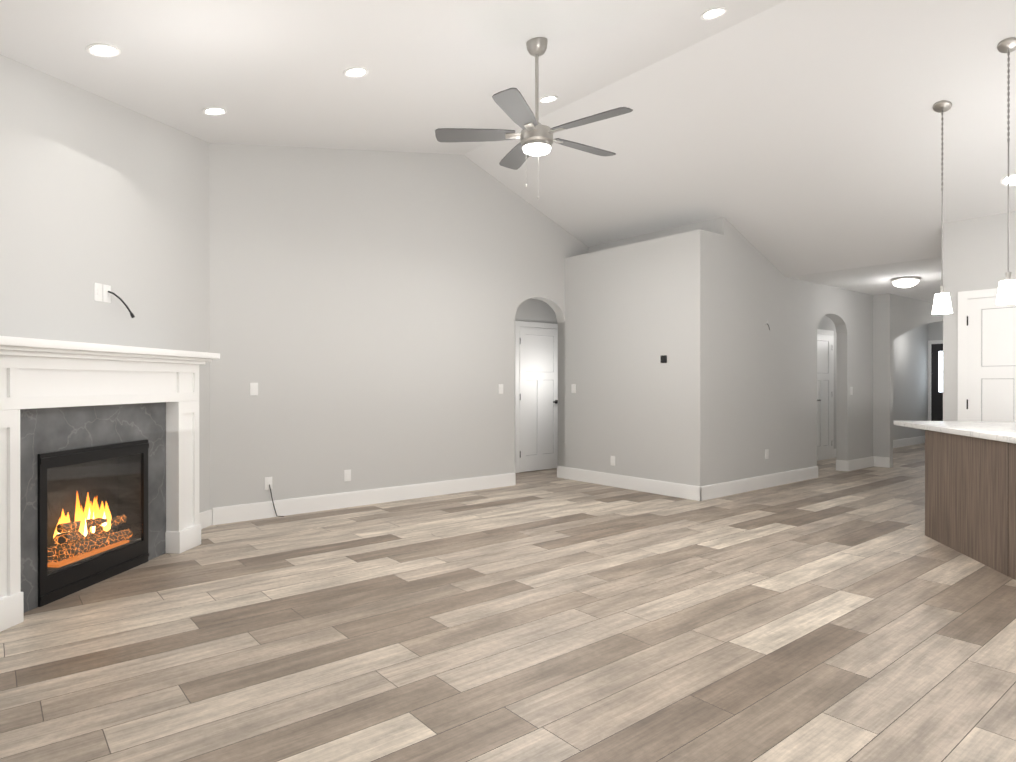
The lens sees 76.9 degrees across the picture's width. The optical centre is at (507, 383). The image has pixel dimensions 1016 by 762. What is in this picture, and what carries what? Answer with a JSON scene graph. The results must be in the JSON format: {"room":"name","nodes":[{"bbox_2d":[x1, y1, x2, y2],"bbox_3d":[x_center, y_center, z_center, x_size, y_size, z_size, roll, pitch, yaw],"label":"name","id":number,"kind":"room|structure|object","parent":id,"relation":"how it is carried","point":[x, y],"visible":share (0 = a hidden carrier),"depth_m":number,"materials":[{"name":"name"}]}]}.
{"room":"living room","nodes":[
{"label":"living room","id":0,"kind":"room"},
{"bbox_2d":[0,443,1015,761],"bbox_3d":[4.572,1.306,6.230,17.300,0.120,10.400,0,0,-39],"label":"floor","id":1,"kind":"structure","parent":0,"point":[830,613],"depth_m":3.15,"materials":[{"name":"brown wood"}]},
{"bbox_2d":[0,336,219,631],"bbox_3d":[-2.587,0.507,4.050,0.407,1.490,2.100,0,0,6],"label":"fireplace","id":2,"kind":"object","parent":1,"relation":"on","point":[99,462],"visible":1,"depth_m":3.99,"materials":[{"name":"wood"}]},
{"bbox_2d":[925,453,1015,579],"bbox_3d":[3.694,0.815,3.917,2.579,0.876,2.431,0,0,-39],"label":"kitchen island","id":3,"kind":"object","parent":1,"relation":"on","point":[970,489],"depth_m":4.55,"materials":[{"name":"wood"},{"name":"white quartz stone"}]},
{"bbox_2d":[894,421,1015,460],"bbox_3d":[3.730,0.356,4.148,3.046,0.040,2.854,0,0,-39],"label":"island countertop","id":4,"kind":"structure","parent":3,"relation":"on","point":[952,438],"depth_m":4.77,"materials":[{"name":"white stone"}]},
{"bbox_2d":[0,54,1015,512],"bbox_3d":[4.636,-0.709,6.147,17.100,3.910,10.200,0,0,-39],"label":"wall","id":5,"kind":"structure","parent":0,"point":[358,312],"depth_m":6.75,"materials":[{"name":"grey paint"}]},
{"bbox_2d":[94,282,110,302],"bbox_3d":[-2.758,-0.619,4.356,0.009,0.120,0.152,0,0,6],"label":"switch plate","id":6,"kind":"object","parent":5,"relation":"attached to","point":[107,299],"depth_m":4.34,"materials":[{"name":"white plastic"}]},
{"bbox_2d":[250,383,257,394],"bbox_3d":[-2.332,0.047,5.880,0.072,0.116,0.009,0,0,-39],"label":"switch plate","id":7,"kind":"object","parent":5,"relation":"attached to","point":[253,386],"depth_m":5.88,"materials":[{"name":"white plastic"}]},
{"bbox_2d":[265,477,271,489],"bbox_3d":[-2.231,0.927,5.964,0.072,0.116,0.009,0,0,-39],"label":"switch plate","id":8,"kind":"object","parent":5,"relation":"attached to","point":[268,480],"depth_m":5.96,"materials":[{"name":"white plastic"}]},
{"bbox_2d":[344,469,350,481],"bbox_3d":[-1.619,0.926,6.463,0.072,0.116,0.009,0,0,-39],"label":"switch plate","id":9,"kind":"object","parent":5,"relation":"attached to","point":[347,473],"depth_m":6.46,"materials":[{"name":"white plastic"}]},
{"bbox_2d":[108,291,769,516],"bbox_3d":[-0.094,0.249,6.347,6.579,1.990,2.092,0,0,-39],"label":"cords","id":10,"kind":"object","parent":5,"relation":"attached to","point":[127,307],"visible":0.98,"depth_m":4.49,"materials":[{"name":"black plastic"}]},
{"bbox_2d":[498,384,502,393],"bbox_3d":[-0.084,0.063,7.712,0.072,0.116,0.009,0,0,-39],"label":"switch plate","id":11,"kind":"object","parent":5,"relation":"attached to","point":[500,386],"depth_m":7.71,"materials":[{"name":"white plastic"}]},
{"bbox_2d":[520,327,557,471],"bbox_3d":[0.473,0.218,9.147,0.762,2.030,0.087,0,0,-39],"label":"door","id":12,"kind":"structure","parent":5,"relation":"in","point":[538,398],"depth_m":9.15,"materials":[{"name":"white wood"}]},
{"bbox_2d":[571,384,575,392],"bbox_3d":[0.846,0.061,8.271,0.008,0.116,0.072,0,0,-39],"label":"switch plate","id":13,"kind":"object","parent":5,"relation":"attached to","point":[573,386],"depth_m":8.27,"materials":[{"name":"white plastic"}]},
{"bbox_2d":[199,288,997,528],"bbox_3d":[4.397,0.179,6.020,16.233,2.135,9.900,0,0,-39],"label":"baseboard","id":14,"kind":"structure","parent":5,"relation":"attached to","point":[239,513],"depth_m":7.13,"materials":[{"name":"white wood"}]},
{"bbox_2d":[611,456,614,465],"bbox_3d":[1.269,0.932,7.754,0.008,0.116,0.072,0,0,-39],"label":"switch plate","id":15,"kind":"object","parent":5,"relation":"attached to","point":[612,457],"depth_m":7.74,"materials":[{"name":"white plastic"}]},
{"bbox_2d":[661,355,666,362],"bbox_3d":[1.745,-0.276,7.171,0.006,0.085,0.085,0,0,-39],"label":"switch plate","id":16,"kind":"object","parent":5,"relation":"attached to","point":[663,357],"depth_m":7.16,"materials":[{"name":"plastic"}]},
{"bbox_2d":[765,449,768,458],"bbox_3d":[3.102,0.843,7.668,0.072,0.116,0.009,0,0,-39],"label":"switch plate","id":17,"kind":"object","parent":5,"relation":"attached to","point":[766,450],"depth_m":7.66,"materials":[{"name":"white plastic"}]},
{"bbox_2d":[817,334,831,460],"bbox_3d":[5.094,0.215,10.336,0.702,2.030,0.087,0,0,-39],"label":"door","id":18,"kind":"structure","parent":5,"relation":"in","point":[824,396],"depth_m":10.42,"materials":[{"name":"white wood"}]},
{"bbox_2d":[931,344,942,420],"bbox_3d":[9.105,0.198,13.072,0.018,2.050,0.800,0,0,-39],"label":"entry door","id":19,"kind":"structure","parent":5,"relation":"in","point":[936,382],"depth_m":13.30,"materials":[{"name":"black"}]},
{"bbox_2d":[966,297,1015,421],"bbox_3d":[4.551,0.227,5.676,0.025,2.030,0.812,0,0,-39],"label":"pantry door","id":20,"kind":"structure","parent":5,"relation":"in","point":[991,359],"depth_m":5.84,"materials":[{"name":"white wood"}]},
{"bbox_2d":[0,0,1015,302],"bbox_3d":[4.674,-2.029,6.175,17.200,1.650,10.200,0,0,-39],"label":"ceiling","id":21,"kind":"structure","parent":0,"point":[796,138],"depth_m":5.06,"materials":[{"name":"white paint"}]},
{"bbox_2d":[86,43,120,56],"bbox_3d":[-2.336,-1.925,3.697,0.174,0.040,0.176,0,0,-39],"label":"recessed light","id":22,"kind":"object","parent":21,"relation":"in","point":[102,50],"visible":1,"depth_m":3.69,"materials":[{"name":"white"}]},
{"bbox_2d":[202,107,226,115],"bbox_3d":[-2.243,-2.084,4.895,0.174,0.040,0.176,0,0,-39],"label":"recessed light","id":23,"kind":"object","parent":21,"relation":"in","point":[214,111],"visible":1,"depth_m":4.89,"materials":[{"name":"white"}]},
{"bbox_2d":[343,67,368,77],"bbox_3d":[-1.078,-2.210,4.542,0.174,0.040,0.176,0,0,-39],"label":"recessed light","id":24,"kind":"object","parent":21,"relation":"in","point":[353,72],"visible":0.98,"depth_m":4.54,"materials":[{"name":"white"}]},
{"bbox_2d":[435,37,632,199],"bbox_3d":[0.239,-1.858,4.491,1.339,1.093,1.374,0,0,-39],"label":"ceiling fan","id":25,"kind":"object","parent":21,"relation":"hanging from","point":[535,136],"visible":0.98,"depth_m":4.42,"materials":[{"name":"silver metal"}]},
{"bbox_2d":[539,96,557,102],"bbox_3d":[0.363,-2.568,5.781,0.174,0.040,0.176,0,0,-39],"label":"recessed light","id":26,"kind":"object","parent":21,"relation":"in","point":[547,99],"visible":1,"depth_m":5.78,"materials":[{"name":"white"}]},
{"bbox_2d":[700,7,726,19],"bbox_3d":[1.419,-2.557,4.422,0.174,0.040,0.176,0,0,-39],"label":"recessed light","id":27,"kind":"object","parent":21,"relation":"in","point":[713,13],"visible":1,"depth_m":4.42,"materials":[{"name":"white"}]},
{"bbox_2d":[890,276,920,287],"bbox_3d":[5.008,-1.270,8.062,0.330,0.114,0.330,0,0,-39],"label":"light","id":28,"kind":"object","parent":21,"relation":"attached to","point":[906,282],"visible":1,"depth_m":7.96,"materials":[{"name":"white glass"}]},
{"bbox_2d":[932,100,952,313],"bbox_3d":[3.297,-1.333,4.860,0.132,1.596,0.132,0,0,-39],"label":"pendant light","id":29,"kind":"object","parent":21,"relation":"hanging from","point":[942,303],"visible":0.96,"depth_m":4.85,"materials":[{"name":"white glass"}]},
{"bbox_2d":[996,37,1015,304],"bbox_3d":[3.320,-1.402,4.246,0.132,1.737,0.132,0,0,-39],"label":"pendant light","id":30,"kind":"object","parent":21,"relation":"hanging from","point":[1006,294],"visible":1,"depth_m":4.24,"materials":[{"name":"white glass"}]},
{"bbox_2d":[1000,174,1015,186],"bbox_3d":[4.236,-1.708,5.367,0.167,0.068,0.176,0,0,-39],"label":"recessed light","id":31,"kind":"object","parent":21,"relation":"in","point":[1012,180],"visible":0.9,"depth_m":5.39,"materials":[{"name":"white"}]}
]}

